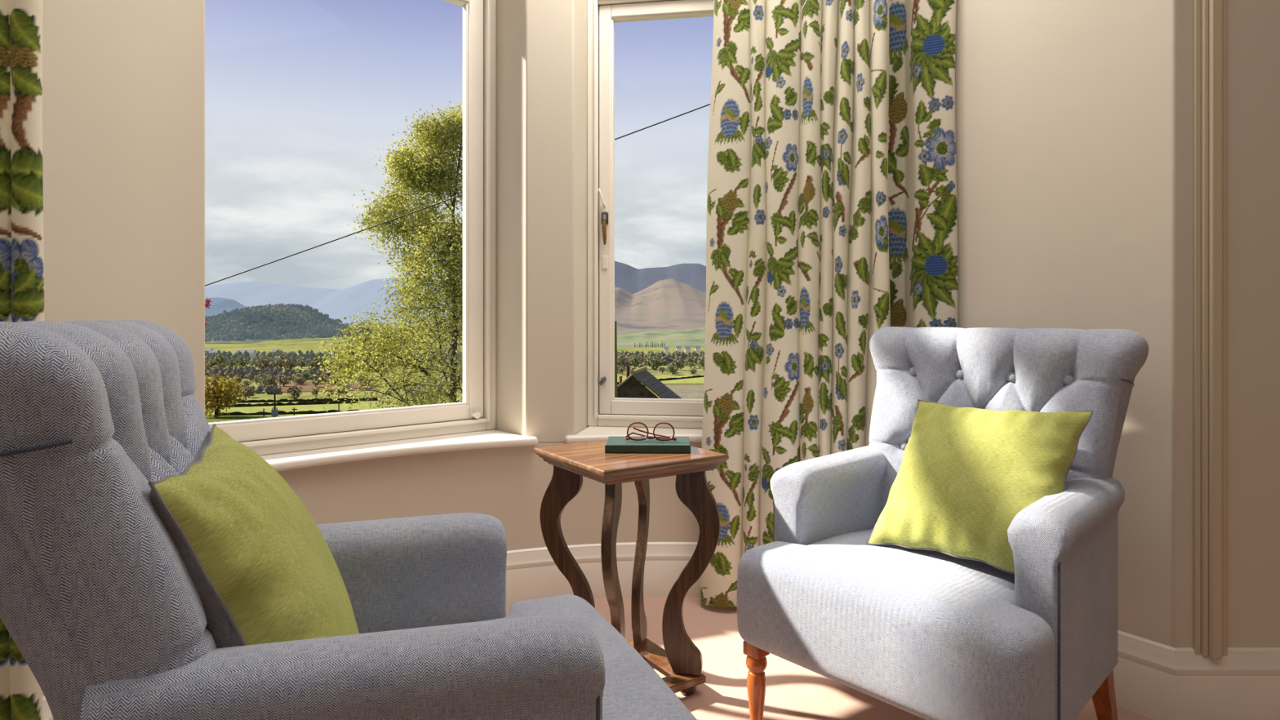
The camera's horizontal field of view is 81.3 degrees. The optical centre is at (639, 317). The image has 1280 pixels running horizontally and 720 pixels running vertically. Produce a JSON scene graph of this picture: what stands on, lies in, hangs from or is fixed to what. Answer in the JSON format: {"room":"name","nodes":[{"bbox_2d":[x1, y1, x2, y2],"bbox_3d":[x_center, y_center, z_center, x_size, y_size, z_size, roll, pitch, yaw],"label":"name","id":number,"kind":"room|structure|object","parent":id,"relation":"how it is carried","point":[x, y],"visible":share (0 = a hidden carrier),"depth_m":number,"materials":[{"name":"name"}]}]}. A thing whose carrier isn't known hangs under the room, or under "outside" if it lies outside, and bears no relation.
{"room":"living room","nodes":[
{"label":"living room","id":0,"kind":"room"},
{"bbox_2d":[42,0,204,696],"bbox_3d":[-1.983,-0.495,1.782,1.634,2.950,0.725,0,0,0],"label":"wall","id":1,"kind":"structure","parent":0,"point":[123,81],"depth_m":1.80,"materials":[{"name":"paint"}]},
{"bbox_2d":[0,0,44,719],"bbox_3d":[-1.360,-0.382,1.313,0.608,2.716,0.056,0,0,0],"label":"curtain","id":2,"kind":"object","parent":1,"relation":"hanging from","point":[21,180],"visible":0.57,"depth_m":1.31,"materials":[{"name":"fabric"}]},
{"bbox_2d":[204,302,373,341],"bbox_3d":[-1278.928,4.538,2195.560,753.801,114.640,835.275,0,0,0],"label":"woodland","id":3,"kind":"object","parent":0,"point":[244,331],"visible":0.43,"depth_m":2217.34,"materials":[{"name":"green plant"}]},
{"bbox_2d":[277,442,702,551],"bbox_3d":[-0.362,-0.495,2.469,2.262,2.950,0.940,0,0,0],"label":"wall","id":4,"kind":"structure","parent":0,"point":[509,485],"depth_m":2.52,"materials":[{"name":"paint"}]},
{"bbox_2d":[208,0,496,455],"bbox_3d":[-0.983,-0.696,2.396,0.911,2.208,0.818,0,0,0],"label":"window","id":5,"kind":"structure","parent":4,"relation":"in","point":[477,411],"depth_m":2.69,"materials":[{"name":"white paint"}]},
{"bbox_2d":[259,429,537,471],"bbox_3d":[-0.889,0.422,2.359,1.080,0.028,0.813,0,0,0],"label":"window sill","id":6,"kind":"structure","parent":4,"relation":"attached to","point":[492,438],"depth_m":2.37,"materials":[{"name":"white paint"}]},
{"bbox_2d":[564,426,702,444],"bbox_3d":[0.246,0.422,2.667,1.017,0.028,0.383,0,0,0],"label":"trim","id":7,"kind":"structure","parent":4,"relation":"attached to","point":[591,433],"depth_m":2.63,"materials":[{"name":"white paint"}]},
{"bbox_2d":[586,0,714,428],"bbox_3d":[0.278,-0.696,2.781,0.955,2.208,0.255,0,0,0],"label":"window","id":8,"kind":"structure","parent":4,"relation":"in","point":[603,409],"depth_m":2.81,"materials":[{"name":"white paint"}]},
{"bbox_2d":[699,0,957,607],"bbox_3d":[0.586,-0.381,2.405,0.763,2.718,0.342,0,0,0],"label":"curtain","id":9,"kind":"object","parent":4,"relation":"hanging from","point":[832,216],"visible":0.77,"depth_m":2.37,"materials":[{"name":"fabric"}]},
{"bbox_2d":[495,0,588,443],"bbox_3d":[-0.397,-0.767,2.765,0.438,2.406,0.364,0,0,0],"label":"wall","id":10,"kind":"structure","parent":0,"point":[541,45],"depth_m":2.61,"materials":[{"name":"paint"}]},
{"bbox_2d":[506,595,1152,719],"bbox_3d":[0.000,1.040,0.075,5.600,0.120,5.750,0,0,0],"label":"floor","id":11,"kind":"structure","parent":0,"point":[793,691],"depth_m":1.99,"materials":[{"name":"carpet"}]},
{"bbox_2d":[0,320,697,719],"bbox_3d":[-0.388,0.491,1.082,0.880,0.977,0.640,0,0,-23],"label":"armchair","id":12,"kind":"object","parent":11,"relation":"on","point":[99,600],"visible":0.88,"depth_m":0.79,"materials":[{"name":"grey fabric"}]},
{"bbox_2d":[147,423,359,648],"bbox_3d":[-0.514,0.381,1.021,0.345,0.491,0.460,0,0,-23],"label":"cushion","id":13,"kind":"object","parent":12,"relation":"on","point":[261,570],"visible":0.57,"depth_m":0.86,"materials":[{"name":"fabric"}]},
{"bbox_2d":[533,435,728,695],"bbox_3d":[-0.031,0.666,1.980,0.377,0.627,0.377,0,0,-34],"label":"side table","id":14,"kind":"object","parent":11,"relation":"on","point":[680,658],"visible":0.7,"depth_m":1.94,"materials":[{"name":"brown wood"}]},
{"bbox_2d":[604,436,690,453],"bbox_3d":[0.022,0.343,2.017,0.224,0.021,0.145,0,0,2],"label":"book","id":15,"kind":"object","parent":14,"relation":"on","point":[613,444],"visible":0.98,"depth_m":1.95,"materials":[{"name":"paper"}]},
{"bbox_2d":[625,422,676,440],"bbox_3d":[0.029,0.305,2.010,0.139,0.051,0.032,0,0,3],"label":"spectacles","id":16,"kind":"object","parent":15,"relation":"on","point":[666,437],"visible":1,"depth_m":2.00,"materials":[{"name":"brown"}]},
{"bbox_2d":[737,326,1148,719],"bbox_3d":[0.705,0.503,1.759,0.721,0.955,0.696,0,0,-41],"label":"armchair","id":17,"kind":"object","parent":11,"relation":"on","point":[925,634],"visible":0.77,"depth_m":1.62,"materials":[{"name":"grey fabric"}]},
{"bbox_2d":[866,399,1093,573],"bbox_3d":[0.758,0.366,1.691,0.374,0.429,0.418,0,0,-40],"label":"cushion","id":18,"kind":"object","parent":17,"relation":"on","point":[964,474],"visible":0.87,"depth_m":1.63,"materials":[{"name":"fabric"}]},
{"bbox_2d":[955,0,1279,647],"bbox_3d":[1.758,-0.495,2.327,2.083,2.950,1.054,0,0,0],"label":"wall","id":19,"kind":"structure","parent":0,"point":[1074,118],"depth_m":1.85,"materials":[{"name":"paint"}]},
{"bbox_2d":[42,542,1279,719],"bbox_3d":[0.000,0.888,2.025,5.600,0.184,1.250,0,0,0],"label":"baseboard","id":20,"kind":"structure","parent":19,"relation":"attached to","point":[1153,680],"depth_m":1.83,"materials":[{"name":"white paint"}]},
{"bbox_2d":[1193,0,1226,658],"bbox_3d":[1.373,-0.579,1.788,0.077,2.782,0.027,0,0,0],"label":"trim","id":21,"kind":"structure","parent":19,"relation":"attached to","point":[1210,16],"depth_m":1.78,"materials":[{"name":"paint"}]},
{"label":"outside","id":22,"kind":"structure","parent":0,"visible":0},
{"bbox_2d":[614,261,706,293],"bbox_3d":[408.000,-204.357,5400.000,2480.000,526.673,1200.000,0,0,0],"label":"mountain","id":23,"kind":"structure","parent":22,"point":[633,280],"depth_m":5638.71},
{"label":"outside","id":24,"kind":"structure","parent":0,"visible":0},
{"bbox_2d":[204,324,705,402],"bbox_3d":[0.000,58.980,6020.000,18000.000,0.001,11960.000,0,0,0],"label":"field","id":25,"kind":"structure","parent":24,"point":[286,347],"depth_m":1284.23,"materials":[{"name":"plant"}]},
{"bbox_2d":[204,371,212,382],"bbox_3d":[-397.573,53.959,683.311,11.741,10.041,10.552,0,0,0],"label":"tree","id":26,"kind":"object","parent":25,"relation":"on","point":[206,373],"visible":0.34,"depth_m":682.05,"materials":[{"name":"green plant"}]},
{"bbox_2d":[210,349,220,353],"bbox_3d":[-645.755,53.480,1134.231,10.000,11.000,10.000,0,0,0],"label":"cottage","id":27,"kind":"structure","parent":25,"relation":"on","point":[212,350],"depth_m":1132.23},
{"bbox_2d":[210,362,226,370],"bbox_3d":[-448.449,53.200,791.816,15.010,11.559,13.543,0,0,0],"label":"tree","id":28,"kind":"object","parent":25,"relation":"on","point":[216,366],"visible":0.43,"depth_m":792.16,"materials":[{"name":"green plant"}]},
{"bbox_2d":[234,376,243,384],"bbox_3d":[-353.288,54.999,654.557,9.090,7.963,8.107,0,0,0],"label":"tree","id":29,"kind":"object","parent":25,"relation":"on","point":[236,379],"visible":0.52,"depth_m":653.68,"materials":[{"name":"green plant"}]},
{"bbox_2d":[204,383,281,393],"bbox_3d":[-318.408,55.676,587.982,69.791,7.303,16.726,0,0,0],"label":"belt","id":30,"kind":"object","parent":25,"relation":"on","point":[270,388],"visible":0.3,"depth_m":586.67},
{"bbox_2d":[239,386,254,399],"bbox_3d":[-282.670,54.022,535.670,10.200,9.915,10.122,0,0,0],"label":"bush","id":31,"kind":"object","parent":25,"relation":"on","point":[249,389],"visible":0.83,"depth_m":534.96,"materials":[{"name":"green plant"}]},
{"bbox_2d":[241,379,253,386],"bbox_3d":[-329.335,55.118,624.605,8.960,7.723,8.304,0,0,0],"label":"tree","id":32,"kind":"object","parent":25,"relation":"on","point":[246,381],"visible":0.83,"depth_m":624.05,"materials":[{"name":"green plant"}]},
{"bbox_2d":[246,350,255,357],"bbox_3d":[-583.827,53.480,1119.873,11.000,11.000,10.000,0,0,0],"label":"cottage","id":33,"kind":"structure","parent":25,"relation":"on","point":[251,352],"depth_m":1115.76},
{"bbox_2d":[253,374,260,384],"bbox_3d":[-341.079,54.888,663.926,8.399,8.184,9.843,0,0,0],"label":"tree","id":34,"kind":"object","parent":25,"relation":"on","point":[257,377],"visible":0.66,"depth_m":662.85,"materials":[{"name":"green plant"}]},
{"bbox_2d":[257,374,270,385],"bbox_3d":[-324.661,53.572,644.079,12.476,10.816,12.711,0,0,0],"label":"tree","id":35,"kind":"object","parent":25,"relation":"on","point":[264,375],"visible":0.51,"depth_m":643.71,"materials":[{"name":"green plant"}]},
{"bbox_2d":[254,357,279,369],"bbox_3d":[-396.134,50.098,791.854,21.412,17.764,22.970,0,0,0],"label":"tree","id":36,"kind":"object","parent":25,"relation":"on","point":[264,365],"visible":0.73,"depth_m":790.04,"materials":[{"name":"green plant"}]},
{"bbox_2d":[261,374,278,387],"bbox_3d":[-306.790,53.105,618.529,12.967,11.749,12.532,0,0,0],"label":"tree","id":37,"kind":"object","parent":25,"relation":"on","point":[271,380],"visible":0.76,"depth_m":616.48,"materials":[{"name":"green plant"}]},
{"bbox_2d":[204,364,337,379],"bbox_3d":[-422.104,53.732,736.636,238.128,11.495,67.837,0,0,0],"label":"trees","id":38,"kind":"object","parent":25,"relation":"on","point":[248,372],"visible":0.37,"depth_m":726.93,"materials":[{"name":"plant"}]},
{"bbox_2d":[286,385,302,399],"bbox_3d":[-250.273,53.791,540.677,11.490,10.575,13.635,0,0,0],"label":"bush","id":39,"kind":"object","parent":25,"relation":"on","point":[295,391],"visible":1,"depth_m":537.58,"materials":[{"name":"green plant"}]},
{"bbox_2d":[293,376,306,385],"bbox_3d":[-298.175,55.053,652.056,8.781,7.854,9.973,0,0,0],"label":"tree","id":40,"kind":"object","parent":25,"relation":"on","point":[300,380],"visible":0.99,"depth_m":651.38,"materials":[{"name":"green plant"}]},
{"bbox_2d":[300,371,311,382],"bbox_3d":[-309.801,53.975,690.134,10.675,10.010,11.271,0,0,0],"label":"tree","id":41,"kind":"object","parent":25,"relation":"on","point":[305,375],"visible":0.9,"depth_m":690.09,"materials":[{"name":"green plant"}]},
{"bbox_2d":[304,357,320,370],"bbox_3d":[-347.724,50.572,793.867,17.532,16.817,15.186,0,0,0],"label":"tree","id":42,"kind":"object","parent":25,"relation":"on","point":[313,363],"visible":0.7,"depth_m":791.58,"materials":[{"name":"green plant"}]},
{"bbox_2d":[311,386,320,397],"bbox_3d":[-241.968,55.280,556.588,6.926,7.400,7.499,0,0,0],"label":"bush","id":43,"kind":"object","parent":25,"relation":"on","point":[314,392],"visible":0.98,"depth_m":555.45,"materials":[{"name":"green plant"}]},
{"bbox_2d":[311,355,326,369],"bbox_3d":[-359.812,50.764,835.688,18.103,16.432,13.431,0,0,0],"label":"tree","id":44,"kind":"object","parent":25,"relation":"on","point":[320,360],"visible":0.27,"depth_m":834.85,"materials":[{"name":"green plant"}]},
{"bbox_2d":[316,353,328,367],"bbox_3d":[-370.972,50.047,872.813,14.815,17.866,17.374,0,0,0],"label":"tree","id":45,"kind":"object","parent":25,"relation":"on","point":[322,356],"visible":0.38,"depth_m":868.85,"materials":[{"name":"green plant"}]},
{"bbox_2d":[324,387,334,397],"bbox_3d":[-229.804,55.263,551.831,9.047,7.435,8.205,0,0,0],"label":"bush","id":46,"kind":"object","parent":25,"relation":"on","point":[328,390],"visible":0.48,"depth_m":550.73,"materials":[{"name":"green plant"}]},
{"bbox_2d":[327,356,338,366],"bbox_3d":[-351.301,51.281,856.924,18.316,15.398,16.932,0,0,0],"label":"tree","id":47,"kind":"object","parent":25,"relation":"on","point":[335,357],"visible":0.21,"depth_m":854.65,"materials":[{"name":"green plant"}]},
{"bbox_2d":[204,349,462,366],"bbox_3d":[-456.703,52.230,993.788,648.409,14.500,195.580,0,0,0],"label":"belt","id":48,"kind":"object","parent":25,"relation":"on","point":[228,355],"visible":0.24,"depth_m":983.10,"materials":[{"name":"plant"}]},
{"bbox_2d":[335,383,351,395],"bbox_3d":[-224.180,54.370,564.009,12.262,10.253,12.424,0,0,0],"label":"bush","id":49,"kind":"object","parent":25,"relation":"on","point":[343,391],"visible":0.44,"depth_m":562.00,"materials":[{"name":"green plant"}]},
{"bbox_2d":[422,360,436,368],"bbox_3d":[-227.842,52.532,806.472,14.949,12.895,15.048,0,0,0],"label":"tree","id":50,"kind":"object","parent":25,"relation":"on","point":[428,361],"visible":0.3,"depth_m":806.21,"materials":[{"name":"green plant"}]},
{"bbox_2d":[617,357,626,369],"bbox_3d":[-22.431,51.922,847.183,13.738,14.116,16.286,0,0,0],"label":"tree","id":51,"kind":"object","parent":25,"relation":"on","point":[621,362],"visible":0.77,"depth_m":844.90,"materials":[{"name":"green plant"}]},
{"bbox_2d":[617,367,626,374],"bbox_3d":[-18.674,54.933,773.929,8.582,8.094,9.228,0,0,0],"label":"tree","id":52,"kind":"object","parent":25,"relation":"on","point":[621,370],"visible":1,"depth_m":772.30,"materials":[{"name":"green plant"}]},
{"bbox_2d":[617,355,629,365],"bbox_3d":[-19.358,51.824,885.851,17.508,14.311,13.855,0,0,0],"label":"tree","id":53,"kind":"object","parent":25,"relation":"on","point":[620,357],"visible":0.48,"depth_m":884.37,"materials":[{"name":"green plant"}]},
{"bbox_2d":[626,355,641,367],"bbox_3d":[-6.356,51.333,863.515,17.140,15.294,18.518,0,0,0],"label":"tree","id":54,"kind":"object","parent":25,"relation":"on","point":[633,359],"visible":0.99,"depth_m":861.98,"materials":[{"name":"green plant"}]},
{"bbox_2d":[643,355,663,369],"bbox_3d":[15.245,50.777,847.254,23.076,16.661,22.225,0,0,0],"label":"tree","id":55,"kind":"object","parent":25,"relation":"on","point":[654,362],"visible":1,"depth_m":842.84,"materials":[{"name":"green plant"}]},
{"bbox_2d":[617,350,704,365],"bbox_3d":[146.397,52.235,985.393,465.811,14.490,142.137,0,0,0],"label":"belt","id":56,"kind":"object","parent":25,"relation":"on","point":[668,358],"visible":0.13,"depth_m":968.45,"materials":[{"name":"plant"}]},
{"bbox_2d":[658,366,665,373],"bbox_3d":[23.315,55.220,787.050,6.626,7.520,7.655,0,0,0],"label":"tree","id":57,"kind":"object","parent":25,"relation":"on","point":[661,368],"visible":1,"depth_m":786.57,"materials":[{"name":"green plant"}]},
{"bbox_2d":[620,350,704,357],"bbox_3d":[178.998,55.183,1138.071,517.807,8.393,122.923,0,0,0],"label":"belt","id":58,"kind":"object","parent":25,"relation":"on","point":[622,351],"visible":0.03,"depth_m":1170.88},
{"bbox_2d":[663,346,668,353],"bbox_3d":[44.027,53.480,1246.056,8.000,11.000,10.000,0,0,0],"label":"cottage","id":59,"kind":"structure","parent":25,"relation":"on","point":[666,348],"depth_m":1241.99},
{"bbox_2d":[666,364,679,374],"bbox_3d":[33.837,53.841,774.657,13.412,10.278,12.991,0,0,0],"label":"tree","id":60,"kind":"object","parent":25,"relation":"on","point":[671,368],"visible":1,"depth_m":772.68,"materials":[{"name":"green plant"}]},
{"bbox_2d":[670,359,684,369],"bbox_3d":[41.933,53.243,844.318,18.195,13.728,16.050,0,0,0],"label":"tree","id":61,"kind":"object","parent":25,"relation":"on","point":[678,365],"visible":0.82,"depth_m":842.22,"materials":[{"name":"green plant"}]},
{"bbox_2d":[675,346,681,351],"bbox_3d":[66.673,53.480,1282.174,9.000,11.000,10.000,0,0,0],"label":"cottage","id":62,"kind":"structure","parent":25,"relation":"on","point":[677,348],"depth_m":1278.29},
{"bbox_2d":[684,346,690,352],"bbox_3d":[80.887,53.480,1263.857,10.000,11.000,10.000,0,0,0],"label":"cottage","id":63,"kind":"structure","parent":25,"relation":"on","point":[687,348],"depth_m":1260.01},
{"bbox_2d":[684,357,697,368],"bbox_3d":[59.465,52.594,874.730,15.645,12.772,15.472,0,0,0],"label":"tree","id":64,"kind":"object","parent":25,"relation":"on","point":[691,363],"visible":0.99,"depth_m":874.06,"materials":[{"name":"green plant"}]},
{"bbox_2d":[688,368,697,374],"bbox_3d":[55.291,55.557,779.485,9.984,6.913,7.566,0,0,0],"label":"tree","id":65,"kind":"object","parent":25,"relation":"on","point":[691,371],"visible":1,"depth_m":778.36,"materials":[{"name":"green plant"}]},
{"bbox_2d":[694,346,700,352],"bbox_3d":[99.155,53.480,1282.174,9.000,11.000,10.000,0,0,0],"label":"cottage","id":66,"kind":"structure","parent":25,"relation":"on","point":[697,348],"depth_m":1278.29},
{"bbox_2d":[697,355,704,369],"bbox_3d":[73.177,50.720,842.665,17.709,16.521,16.266,0,0,0],"label":"tree","id":67,"kind":"object","parent":25,"relation":"on","point":[701,360],"visible":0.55,"depth_m":841.50,"materials":[{"name":"green plant"}]},
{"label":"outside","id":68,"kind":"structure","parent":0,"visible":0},
{"bbox_2d":[204,306,377,343],"bbox_3d":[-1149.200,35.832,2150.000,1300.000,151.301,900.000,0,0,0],"label":"wooded hill","id":69,"kind":"structure","parent":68,"point":[246,340],"depth_m":2140.47,"materials":[{"name":"plant"}]},
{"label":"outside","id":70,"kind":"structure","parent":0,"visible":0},
{"bbox_2d":[204,275,461,324],"bbox_3d":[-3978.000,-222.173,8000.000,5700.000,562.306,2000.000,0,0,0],"label":"mountain","id":71,"kind":"structure","parent":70,"point":[344,303],"depth_m":8140.43},
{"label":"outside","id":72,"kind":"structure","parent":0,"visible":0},
{"bbox_2d":[278,381,377,391],"bbox_3d":[-271.793,58.580,640.486,116.990,0.001,101.372,0,0,0],"label":"hedge","id":73,"kind":"object","parent":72,"point":[307,387],"visible":0.4,"depth_m":637.30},
{"bbox_2d":[274,373,284,382],"bbox_3d":[-325.573,54.706,674.216,11.706,9.319,9.591,0,0,0],"label":"tree","id":74,"kind":"object","parent":73,"relation":"on","point":[279,375],"visible":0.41,"depth_m":673.28,"materials":[{"name":"green plant"}]},
{"bbox_2d":[275,374,293,386],"bbox_3d":[-304.906,53.680,639.052,13.344,10.600,12.772,0,0,0],"label":"tree","id":75,"kind":"object","parent":73,"relation":"on","point":[285,378],"visible":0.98,"depth_m":637.45,"materials":[{"name":"green plant"}]},
{"bbox_2d":[291,374,305,383],"bbox_3d":[-305.403,54.835,665.633,11.436,8.767,9.515,0,0,0],"label":"tree","id":76,"kind":"object","parent":73,"relation":"on","point":[293,377],"visible":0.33,"depth_m":665.36,"materials":[{"name":"green plant"}]},
{"bbox_2d":[310,377,322,386],"bbox_3d":[-275.444,54.547,631.723,9.360,8.866,9.236,0,0,0],"label":"tree","id":77,"kind":"object","parent":73,"relation":"on","point":[313,381],"visible":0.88,"depth_m":631.26,"materials":[{"name":"green plant"}]},
{"bbox_2d":[315,373,327,383],"bbox_3d":[-283.832,54.690,664.944,11.192,9.582,11.355,0,0,0],"label":"tree","id":78,"kind":"object","parent":73,"relation":"on","point":[321,375],"visible":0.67,"depth_m":664.14,"materials":[{"name":"green plant"}]},
{"bbox_2d":[323,371,334,378],"bbox_3d":[-285.120,54.534,685.330,15.065,11.430,13.128,0,0,0],"label":"tree","id":79,"kind":"object","parent":73,"relation":"on","point":[326,372],"visible":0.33,"depth_m":684.72,"materials":[{"name":"green plant"}]},
{"bbox_2d":[324,375,337,384],"bbox_3d":[-270.560,54.603,654.472,11.066,9.009,9.297,0,0,0],"label":"tree","id":80,"kind":"object","parent":73,"relation":"on","point":[327,375],"visible":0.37,"depth_m":653.92,"materials":[{"name":"green plant"}]},
{"bbox_2d":[355,373,364,385],"bbox_3d":[-245.257,53.540,654.762,11.817,10.880,12.417,0,0,0],"label":"tree","id":81,"kind":"object","parent":73,"relation":"on","point":[358,373],"visible":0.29,"depth_m":654.00,"materials":[{"name":"green plant"}]},
{"bbox_2d":[360,379,369,388],"bbox_3d":[-228.907,54.679,622.881,10.132,8.601,9.677,0,0,0],"label":"tree","id":82,"kind":"object","parent":73,"relation":"on","point":[365,381],"visible":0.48,"depth_m":621.02,"materials":[{"name":"green plant"}]},
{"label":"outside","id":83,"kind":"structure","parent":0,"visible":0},
{"bbox_2d":[617,327,705,346],"bbox_3d":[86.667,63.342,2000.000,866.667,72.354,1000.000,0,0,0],"label":"slope","id":84,"kind":"structure","parent":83,"point":[691,337],"depth_m":1921.76,"materials":[{"name":"plant"}]},
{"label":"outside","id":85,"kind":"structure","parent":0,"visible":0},
{"bbox_2d":[204,297,245,316],"bbox_3d":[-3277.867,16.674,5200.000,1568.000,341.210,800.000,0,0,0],"label":"mountain","id":86,"kind":"structure","parent":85,"point":[218,305],"depth_m":5398.92},
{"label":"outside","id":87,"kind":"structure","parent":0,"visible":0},
{"bbox_2d":[204,415,292,422],"bbox_3d":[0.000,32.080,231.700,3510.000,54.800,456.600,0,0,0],"label":"hillside","id":88,"kind":"structure","parent":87,"point":[224,418],"depth_m":424.74,"materials":[{"name":"green plant"}]},
{"bbox_2d":[204,297,213,327],"bbox_3d":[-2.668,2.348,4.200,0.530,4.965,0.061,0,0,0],"label":"maple tree","id":89,"kind":"object","parent":88,"relation":"on","point":[207,304],"visible":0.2,"depth_m":4.20,"materials":[{"name":"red plant"}]},
{"bbox_2d":[312,101,462,412],"bbox_3d":[-6.022,0.770,24.574,7.557,16.428,9.810,0,0,0],"label":"birch tree","id":90,"kind":"object","parent":88,"relation":"on","point":[426,171],"visible":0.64,"depth_m":23.03,"materials":[{"name":"green plant"}]},
{"bbox_2d":[614,320,617,397],"bbox_3d":[-0.624,4.107,20.000,0.167,8.054,0.120,0,0,0],"label":"telegraph pole","id":91,"kind":"object","parent":88,"relation":"on","point":[615,326],"visible":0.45,"depth_m":19.96,"materials":[{"name":"wood"}]},
{"bbox_2d":[204,103,710,286],"bbox_3d":[-3.973,-3.690,20.000,21.611,7.824,0.033,0,0,0],"label":"overhead cable","id":92,"kind":"object","parent":91,"relation":"attached to","point":[708,104],"visible":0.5,"depth_m":19.99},
{"bbox_2d":[617,365,703,399],"bbox_3d":[3.244,6.581,30.494,12.273,9.520,9.147,0,0,0],"label":"stone outbuilding","id":93,"kind":"structure","parent":88,"relation":"on","point":[631,387],"depth_m":27.03,"materials":[{"name":"stone"}]},
{"bbox_2d":[618,376,622,384],"bbox_3d":[-0.806,2.760,31.000,0.143,0.681,0.143,0,0,22],"label":"chimney pot","id":94,"kind":"object","parent":93,"relation":"on","point":[620,377],"depth_m":30.95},
{"bbox_2d":[626,365,630,377],"bbox_3d":[-0.496,2.501,31.000,0.167,1.032,0.167,0,0,23],"label":"chimney pot","id":95,"kind":"object","parent":93,"relation":"on","point":[628,367],"depth_m":30.94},
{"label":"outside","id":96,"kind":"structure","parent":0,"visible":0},
{"bbox_2d":[204,401,448,415],"bbox_3d":[-217.000,58.580,462.560,259.717,0.001,128.094,0,0,0],"label":"meadow","id":97,"kind":"structure","parent":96,"point":[316,407],"depth_m":486.49,"materials":[{"name":"plant"}]},
{"bbox_2d":[204,373,247,417],"bbox_3d":[-243.501,46.111,428.786,25.354,26.224,31.500,0,0,0],"label":"tree","id":98,"kind":"object","parent":97,"relation":"on","point":[218,394],"visible":0.74,"depth_m":426.30,"materials":[{"name":"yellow plant"}]},
{"bbox_2d":[266,391,282,417],"bbox_3d":[-210.438,50.677,429.466,8.589,16.606,1.202,0,0,0],"label":"pole","id":99,"kind":"object","parent":97,"relation":"on","point":[274,411],"visible":0.95,"depth_m":429.12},
{"bbox_2d":[205,400,357,407],"bbox_3d":[-238.829,57.690,500.265,88.787,2.579,30.286,0,0,0],"label":"hedge","id":100,"kind":"object","parent":97,"relation":"on","point":[348,401],"visible":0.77,"depth_m":500.71,"materials":[{"name":"plant"}]},
{"bbox_2d":[218,408,360,415],"bbox_3d":[-187.160,57.687,458.719,131.238,2.585,25.756,0,0,0],"label":"hedge","id":101,"kind":"object","parent":97,"relation":"on","point":[280,412],"visible":0.41,"depth_m":452.79,"materials":[{"name":"plant"}]},
{"bbox_2d":[233,397,377,403],"bbox_3d":[-234.028,57.709,523.760,93.274,2.542,20.466,0,0,0],"label":"hedge","id":102,"kind":"object","parent":97,"relation":"on","point":[325,398],"visible":0.7,"depth_m":522.95,"materials":[{"name":"plant"}]},
{"bbox_2d":[337,384,339,412],"bbox_3d":[-174.351,48.191,431.561,0.611,21.578,0.611,0,0,0],"label":"post","id":103,"kind":"object","parent":97,"relation":"on","point":[339,384],"visible":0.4,"depth_m":431.32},
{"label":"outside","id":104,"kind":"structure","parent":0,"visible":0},
{"bbox_2d":[231,367,306,371],"bbox_3d":[-422.112,58.580,837.305,136.464,0.001,94.789,0,0,0],"label":"meadow","id":105,"kind":"structure","parent":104,"point":[294,368],"depth_m":863.67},
{"bbox_2d":[204,357,220,370],"bbox_3d":[-469.232,51.061,814.617,16.717,15.837,15.378,0,0,0],"label":"tree","id":106,"kind":"object","parent":105,"relation":"on","point":[214,362],"visible":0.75,"depth_m":813.52,"materials":[{"name":"green plant"}]},
{"bbox_2d":[211,354,228,367],"bbox_3d":[-481.023,50.410,853.918,16.508,17.140,15.941,0,0,0],"label":"tree","id":107,"kind":"object","parent":105,"relation":"on","point":[220,360],"visible":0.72,"depth_m":851.94,"materials":[{"name":"green plant"}]},
{"bbox_2d":[226,360,237,368],"bbox_3d":[-460.053,52.867,840.977,13.685,12.227,12.112,0,0,0],"label":"tree","id":108,"kind":"object","parent":105,"relation":"on","point":[231,362],"visible":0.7,"depth_m":840.78,"materials":[{"name":"green plant"}]},
{"bbox_2d":[233,356,250,367],"bbox_3d":[-438.699,50.782,823.612,17.013,16.397,15.415,0,0,0],"label":"tree","id":109,"kind":"object","parent":105,"relation":"on","point":[242,362],"visible":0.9,"depth_m":821.31,"materials":[{"name":"green plant"}]},
{"bbox_2d":[252,356,273,367],"bbox_3d":[-439.691,51.642,870.190,21.673,14.676,18.422,0,0,0],"label":"tree","id":110,"kind":"object","parent":105,"relation":"on","point":[258,357],"visible":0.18,"depth_m":865.78,"materials":[{"name":"green plant"}]},
{"bbox_2d":[255,356,275,365],"bbox_3d":[-408.520,50.293,814.194,19.849,17.375,22.484,0,0,0],"label":"tree","id":111,"kind":"object","parent":105,"relation":"on","point":[264,357],"visible":0.3,"depth_m":809.66,"materials":[{"name":"green plant"}]},
{"bbox_2d":[274,354,290,368],"bbox_3d":[-413.722,51.009,860.756,20.581,18.160,21.444,0,0,0],"label":"tree","id":112,"kind":"object","parent":105,"relation":"on","point":[277,359],"visible":0.56,"depth_m":855.69,"materials":[{"name":"green plant"}]},
{"bbox_2d":[280,356,302,369],"bbox_3d":[-381.775,50.461,817.588,19.883,17.037,21.913,0,0,0],"label":"tree","id":113,"kind":"object","parent":105,"relation":"on","point":[289,362],"visible":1,"depth_m":815.91,"materials":[{"name":"green plant"}]},
{"bbox_2d":[295,359,306,368],"bbox_3d":[-393.835,53.095,866.515,13.259,11.770,11.653,0,0,0],"label":"tree","id":114,"kind":"object","parent":105,"relation":"on","point":[302,365],"visible":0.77,"depth_m":864.72,"materials":[{"name":"green plant"}]},
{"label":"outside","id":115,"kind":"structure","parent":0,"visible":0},
{"bbox_2d":[617,375,703,398],"bbox_3d":[26.213,58.580,548.212,161.313,0.001,415.885,0,0,0],"label":"meadow","id":116,"kind":"structure","parent":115,"point":[699,380],"depth_m":713.74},
{"bbox_2d":[617,375,704,384],"bbox_3d":[25.313,57.692,703.346,103.900,2.577,106.860,0,0,0],"label":"hedge","id":117,"kind":"object","parent":116,"relation":"on","point":[693,376],"visible":0.48,"depth_m":715.31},
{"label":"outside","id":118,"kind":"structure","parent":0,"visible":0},
{"bbox_2d":[458,278,706,335],"bbox_3d":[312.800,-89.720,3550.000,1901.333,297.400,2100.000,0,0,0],"label":"hill","id":119,"kind":"structure","parent":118,"point":[670,304],"depth_m":3420.05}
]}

